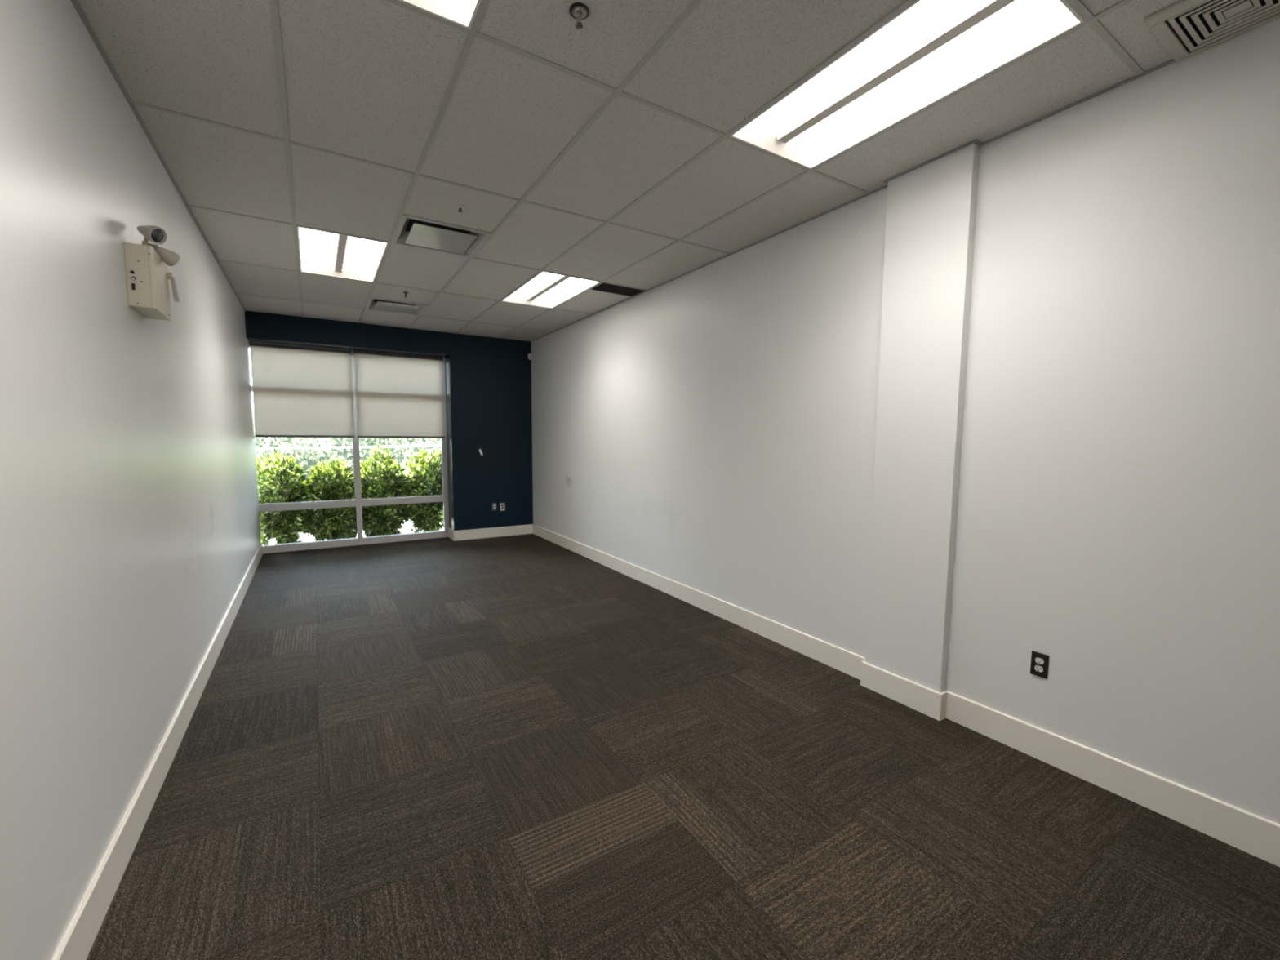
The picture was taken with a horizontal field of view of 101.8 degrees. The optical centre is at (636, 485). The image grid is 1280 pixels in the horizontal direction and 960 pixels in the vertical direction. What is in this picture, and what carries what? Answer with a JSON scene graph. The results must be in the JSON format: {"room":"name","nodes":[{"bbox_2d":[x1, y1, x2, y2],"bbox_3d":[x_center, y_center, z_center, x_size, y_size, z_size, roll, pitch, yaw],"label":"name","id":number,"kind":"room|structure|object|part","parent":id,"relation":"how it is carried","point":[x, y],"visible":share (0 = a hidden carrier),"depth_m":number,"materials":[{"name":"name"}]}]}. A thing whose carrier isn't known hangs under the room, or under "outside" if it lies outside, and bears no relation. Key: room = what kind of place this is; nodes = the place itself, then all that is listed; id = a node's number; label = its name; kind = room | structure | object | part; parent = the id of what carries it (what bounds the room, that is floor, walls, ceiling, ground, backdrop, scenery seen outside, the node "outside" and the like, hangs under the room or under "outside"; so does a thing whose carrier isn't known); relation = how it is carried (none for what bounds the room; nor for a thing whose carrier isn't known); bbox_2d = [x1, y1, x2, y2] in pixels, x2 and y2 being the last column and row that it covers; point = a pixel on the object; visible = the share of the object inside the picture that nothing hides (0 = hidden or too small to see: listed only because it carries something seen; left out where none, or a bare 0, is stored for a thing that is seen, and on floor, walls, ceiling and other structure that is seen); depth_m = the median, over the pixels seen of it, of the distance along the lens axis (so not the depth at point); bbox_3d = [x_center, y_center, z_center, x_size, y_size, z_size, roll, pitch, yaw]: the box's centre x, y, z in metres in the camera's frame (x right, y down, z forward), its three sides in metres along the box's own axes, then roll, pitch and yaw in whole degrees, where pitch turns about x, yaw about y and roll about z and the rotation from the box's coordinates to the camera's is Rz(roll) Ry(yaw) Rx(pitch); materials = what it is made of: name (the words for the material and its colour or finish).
{"room":"empty office room","nodes":[
{"label":"empty office room","id":0,"kind":"room"},
{"bbox_2d":[0,0,261,959],"bbox_3d":[-2.141,-0.332,2.108,0.120,3.300,10.475,-3,6,-32],"label":"wall","id":1,"kind":"structure","parent":0,"point":[130,526],"depth_m":1.74,"materials":[{"name":"white paint"}]},
{"bbox_2d":[123,225,179,320],"bbox_3d":[-2.145,-0.950,2.326,0.153,0.367,0.296,-3,6,-32],"label":"emergency light","id":2,"kind":"object","parent":1,"relation":"attached to","point":[147,274],"visible":1,"depth_m":2.23,"materials":[{"name":"beige plastic"}]},
{"bbox_2d":[131,283,135,289],"bbox_3d":[-2.119,-0.835,2.187,0.011,0.026,0.003,-3,6,-32],"label":"socket","id":3,"kind":"object","parent":2,"relation":"attached to","point":[133,285],"depth_m":2.19,"materials":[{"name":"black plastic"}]},
{"bbox_3d":[-2.116,-0.866,2.187,0.031,0.092,0.003,-3,6,-32],"label":"control panel","id":4,"kind":"part","parent":2,"relation":"part of","materials":[{"name":"beige plastic"}]},
{"bbox_3d":[-2.185,-0.927,2.459,0.026,0.108,0.026,-3,6,-32],"label":"lever","id":5,"kind":"part","parent":2,"relation":"part of","materials":[{"name":"beige plastic"}]},
{"bbox_2d":[52,542,262,959],"bbox_3d":[-2.119,1.230,2.325,0.014,0.150,10.370,-3,6,-32],"label":"baseboard","id":6,"kind":"structure","parent":1,"relation":"attached to","point":[77,943],"depth_m":1.97,"materials":[{"name":"white wood"}]},
{"bbox_2d":[253,411,441,478],"bbox_3d":[-6.754,-0.592,12.355,11.718,2.375,1.675,-3,6,-32],"label":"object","id":7,"kind":"object","parent":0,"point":[310,457],"visible":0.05,"depth_m":12.01,"materials":[{"name":"white"}]},
{"bbox_2d":[244,311,533,530],"bbox_3d":[-3.273,-0.819,7.408,3.548,3.300,0.460,-3,6,-32],"label":"wall","id":8,"kind":"structure","parent":0,"point":[491,377],"depth_m":7.71,"materials":[{"name":"blue paint"}]},
{"bbox_2d":[251,342,448,553],"bbox_3d":[-3.912,-0.497,7.215,2.433,2.685,0.077,-3,6,-32],"label":"window","id":9,"kind":"structure","parent":8,"relation":"in","point":[358,502],"depth_m":7.26,"materials":[{"name":"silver metal"}]},
{"bbox_2d":[248,341,354,437],"bbox_3d":[-4.334,-1.215,6.782,1.111,1.182,0.062,-3,6,-32],"label":"roller blind","id":10,"kind":"object","parent":9,"relation":"attached to","point":[298,391],"visible":1,"depth_m":6.75,"materials":[{"name":"fabric"}]},
{"bbox_3d":[-4.330,-1.785,6.730,1.098,0.008,0.062,-3,6,-32],"label":"head rail","id":11,"kind":"part","parent":10,"relation":"part of","materials":[{"name":"metal"}]},
{"bbox_2d":[353,350,444,438],"bbox_3d":[-3.349,-1.263,7.388,1.156,1.182,0.062,-3,6,-32],"label":"roller blind","id":12,"kind":"object","parent":9,"relation":"attached to","point":[398,396],"visible":1,"depth_m":7.35,"materials":[{"name":"fabric"}]},
{"bbox_3d":[-3.345,-1.841,7.336,1.143,0.008,0.062,-3,6,-32],"label":"head rail","id":13,"kind":"part","parent":12,"relation":"part of","materials":[{"name":"metal"}]},
{"bbox_2d":[246,337,453,530],"bbox_3d":[-3.760,-0.557,7.060,2.333,2.535,0.339,-3,6,-32],"label":"trim","id":14,"kind":"structure","parent":8,"relation":"attached to","point":[447,377],"depth_m":7.52,"materials":[{"name":"blue paint"}]},
{"bbox_2d":[448,524,532,541],"bbox_3d":[-2.267,0.707,8.095,1.215,0.150,0.349,-3,6,-32],"label":"baseboard","id":15,"kind":"structure","parent":8,"relation":"attached to","point":[471,534],"depth_m":7.91,"materials":[{"name":"white wood"}]},
{"bbox_2d":[492,502,496,511],"bbox_3d":[-2.174,0.330,7.922,0.070,0.115,0.008,-3,6,-32],"label":"wall outlet","id":16,"kind":"object","parent":8,"relation":"attached to","point":[494,504],"visible":1,"depth_m":7.92,"materials":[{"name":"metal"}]},
{"bbox_2d":[500,502,504,511],"bbox_3d":[-2.065,0.335,7.991,0.070,0.115,0.007,-3,6,-32],"label":"wall outlet","id":17,"kind":"object","parent":8,"relation":"attached to","point":[502,504],"visible":1,"depth_m":7.99,"materials":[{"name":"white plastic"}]},
{"bbox_2d":[77,0,1182,341],"bbox_3d":[-0.588,-1.982,2.984,3.818,0.451,10.590,-3,6,-32],"label":"ceiling","id":18,"kind":"structure","parent":0,"point":[369,80],"depth_m":2.47,"materials":[{"name":"tile"}]},
{"bbox_2d":[297,226,387,282],"bbox_3d":[-2.462,-1.929,4.319,0.586,0.091,1.195,-3,6,-32],"label":"ceiling light","id":19,"kind":"object","parent":18,"relation":"attached to","point":[320,252],"visible":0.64,"depth_m":4.32,"materials":[{"name":"white plastic"}]},
{"bbox_3d":[-2.757,-1.958,4.795,0.564,0.056,0.053,-3,6,-32],"label":"plate","id":20,"kind":"part","parent":19,"relation":"part of","materials":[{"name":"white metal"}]},
{"bbox_2d":[364,297,429,315],"bbox_3d":[-2.744,-2.103,5.927,0.602,0.168,0.602,-3,6,-32],"label":"ceiling vent","id":21,"kind":"object","parent":18,"relation":"in","point":[373,303],"visible":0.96,"depth_m":5.94,"materials":[{"name":"white metal"}]},
{"bbox_2d":[398,0,481,29],"bbox_3d":[-0.540,-1.637,1.221,0.586,0.091,1.195,-3,6,-32],"label":"ceiling light","id":22,"kind":"object","parent":18,"relation":"attached to","point":[462,13],"visible":1,"depth_m":1.81,"materials":[{"name":"white plastic"}]},
{"bbox_3d":[-0.834,-1.665,1.697,0.564,0.056,0.053,-3,6,-32],"label":"plate","id":23,"kind":"part","parent":22,"relation":"part of","materials":[{"name":"white metal"}]},
{"bbox_2d":[391,213,492,257],"bbox_3d":[-1.463,-1.908,3.861,0.602,0.168,0.602,-3,6,-32],"label":"ceiling vent","id":24,"kind":"object","parent":18,"relation":"in","point":[411,231],"visible":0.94,"depth_m":3.86,"materials":[{"name":"white metal"}]},
{"bbox_2d":[454,204,466,212],"bbox_3d":[-1.140,-1.781,3.356,0.072,0.028,0.072,-3,6,-32],"label":"sprinkler","id":25,"kind":"object","parent":18,"relation":"attached to","point":[460,207],"visible":1,"depth_m":3.35,"materials":[{"name":"silver metal"}]},
{"bbox_2d":[501,271,599,308],"bbox_3d":[-0.906,-2.005,5.277,0.586,0.091,1.195,-3,6,-32],"label":"ceiling light","id":26,"kind":"object","parent":18,"relation":"attached to","point":[546,290],"visible":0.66,"depth_m":5.32,"materials":[{"name":"white plastic"}]},
{"bbox_3d":[-1.201,-2.034,5.753,0.564,0.056,0.053,-3,6,-32],"label":"plate","id":27,"kind":"part","parent":26,"relation":"part of","materials":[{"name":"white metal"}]},
{"bbox_2d":[568,2,589,29],"bbox_3d":[-0.200,-1.622,1.805,0.068,0.054,0.068,-3,6,-32],"label":"sprinkler","id":28,"kind":"object","parent":18,"relation":"attached to","point":[579,16],"visible":1,"depth_m":1.80,"materials":[{"name":"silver metal"}]},
{"bbox_2d":[590,282,644,296],"bbox_3d":[-0.187,-1.967,5.185,0.487,0.041,0.265,-3,6,-32],"label":"ceiling vent","id":29,"kind":"object","parent":18,"relation":"in","point":[606,287],"visible":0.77,"depth_m":5.19,"materials":[{"name":"black metal"}]},
{"bbox_2d":[132,0,1144,337],"bbox_3d":[-0.508,-1.750,2.843,3.548,0.026,10.030,-3,6,-32],"label":"ceiling grid","id":30,"kind":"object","parent":18,"relation":"attached to","point":[1079,7],"depth_m":2.44,"materials":[{"name":"paint"}]},
{"bbox_2d":[729,0,1084,168],"bbox_3d":[1.016,-1.713,2.179,0.586,0.091,1.195,-3,6,-32],"label":"ceiling light","id":31,"kind":"object","parent":18,"relation":"attached to","point":[931,50],"visible":0.96,"depth_m":2.12,"materials":[{"name":"white plastic"}]},
{"bbox_3d":[0.722,-1.742,2.655,0.564,0.056,0.053,-3,6,-32],"label":"plate","id":32,"kind":"part","parent":31,"relation":"part of","materials":[{"name":"white metal"}]},
{"bbox_3d":[1.310,-1.652,1.706,0.564,0.056,0.053,-3,6,-32],"label":"plate","id":33,"kind":"part","parent":31,"relation":"part of","materials":[{"name":"white metal"}]},
{"bbox_2d":[1144,0,1279,62],"bbox_3d":[2.033,-1.642,1.757,0.368,0.055,0.375,-3,6,-32],"label":"ceiling vent","id":34,"kind":"object","parent":18,"relation":"in","point":[1185,28],"visible":0.98,"depth_m":1.83,"materials":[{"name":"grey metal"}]},
{"bbox_3d":[2.044,-1.620,1.769,0.048,0.004,0.060,-3,6,-32],"label":"plate","id":35,"kind":"part","parent":34,"relation":"part of","materials":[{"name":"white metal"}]},
{"bbox_2d":[86,533,1279,959],"bbox_3d":[-0.604,1.290,3.271,3.818,0.120,10.570,-3,6,-32],"label":"floor","id":36,"kind":"structure","parent":0,"point":[526,746],"depth_m":2.14,"materials":[{"name":"carpet"}]},
{"bbox_2d":[530,17,1279,824],"bbox_3d":[0.951,-0.492,4.104,0.150,3.300,10.630,-3,6,-32],"label":"wall","id":37,"kind":"structure","parent":0,"point":[710,429],"depth_m":2.41,"materials":[{"name":"white paint"}]},
{"bbox_2d":[528,353,532,359],"bbox_3d":[-1.646,-1.978,7.998,0.067,0.090,0.067,-3,6,-32],"label":"sensor","id":38,"kind":"object","parent":37,"relation":"attached to","point":[530,356],"visible":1,"depth_m":7.98,"materials":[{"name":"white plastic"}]},
{"bbox_2d":[70,0,1175,342],"bbox_3d":[-0.508,-1.742,2.844,3.548,0.032,10.030,-3,6,-32],"label":"trim","id":39,"kind":"structure","parent":37,"relation":"attached to","point":[76,3],"depth_m":2.58,"materials":[{"name":"metal"}]},
{"bbox_2d":[532,524,1279,866],"bbox_3d":[0.976,1.096,4.033,0.014,0.150,10.030,-3,6,-32],"label":"baseboard","id":40,"kind":"structure","parent":37,"relation":"attached to","point":[1257,836],"depth_m":2.45,"materials":[{"name":"white wood"}]},
{"bbox_2d":[1030,650,1048,679],"bbox_3d":[1.923,0.858,2.483,0.008,0.115,0.070,-3,6,-32],"label":"wall outlet","id":41,"kind":"object","parent":37,"relation":"attached to","point":[1039,661],"visible":1,"depth_m":2.48,"materials":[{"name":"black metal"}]},
{"bbox_2d":[1034,665,1043,672],"bbox_3d":[1.921,0.877,2.484,0.003,0.027,0.034,-3,6,-32],"label":"receptacle","id":42,"kind":"object","parent":41,"relation":"attached to","point":[1037,668],"depth_m":2.48,"materials":[{"name":"white plastic"}]},
{"bbox_2d":[1035,657,1044,664],"bbox_3d":[1.922,0.839,2.480,0.003,0.027,0.034,-3,6,-32],"label":"receptacle","id":43,"kind":"object","parent":41,"relation":"attached to","point":[1038,660],"depth_m":2.48,"materials":[{"name":"white plastic"}]},
{"bbox_2d":[864,143,980,693],"bbox_3d":[1.568,-0.253,2.921,0.060,3.045,0.460,-3,6,-32],"label":"wall column","id":44,"kind":"structure","parent":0,"point":[931,207],"depth_m":2.86,"materials":[{"name":"white paint"}]},
{"bbox_2d":[860,660,947,720],"bbox_3d":[1.547,1.189,3.044,0.060,0.150,0.488,-3,6,-32],"label":"baseboard","id":45,"kind":"structure","parent":44,"relation":"attached to","point":[927,701],"depth_m":2.99,"materials":[{"name":"white wood"}]},
{"label":"outside","id":46,"kind":"structure","parent":0,"visible":0},
{"bbox_2d":[266,519,444,545],"bbox_3d":[-9.223,0.133,16.893,30.000,0.100,21.710,-3,6,-32],"label":"ground","id":47,"kind":"structure","parent":46,"point":[304,538],"depth_m":8.90,"materials":[{"name":"white concrete"}]},
{"bbox_2d":[256,447,317,545],"bbox_3d":[-5.246,0.215,7.631,0.908,1.588,0.986,4,6,35],"label":"shrub","id":48,"kind":"object","parent":47,"relation":"on","point":[280,484],"visible":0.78,"depth_m":7.49,"materials":[{"name":"green plant"}]},
{"bbox_2d":[302,457,357,541],"bbox_3d":[-4.742,0.263,8.016,0.966,1.409,0.925,-3,6,-32],"label":"shrub","id":49,"kind":"object","parent":47,"relation":"on","point":[333,480],"visible":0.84,"depth_m":7.82,"materials":[{"name":"green plant"}]},
{"bbox_2d":[255,444,440,450],"bbox_3d":[-5.462,-0.108,10.768,10.001,1.571,0.042,-3,6,-32],"label":"guard rail","id":50,"kind":"object","parent":47,"relation":"on","point":[412,446],"visible":0.03,"depth_m":10.37,"materials":[{"name":"white metal"}]},
{"bbox_2d":[348,440,411,537],"bbox_3d":[-4.102,0.114,8.369,0.950,1.665,0.872,3,6,27],"label":"shrub","id":51,"kind":"object","parent":47,"relation":"on","point":[384,477],"visible":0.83,"depth_m":8.20,"materials":[{"name":"green plant"}]},
{"bbox_2d":[399,448,444,533],"bbox_3d":[-3.492,0.136,8.713,0.923,1.560,0.956,0,5,-6],"label":"shrub","id":52,"kind":"object","parent":47,"relation":"on","point":[425,478],"visible":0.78,"depth_m":8.47,"materials":[{"name":"green plant"}]}
]}

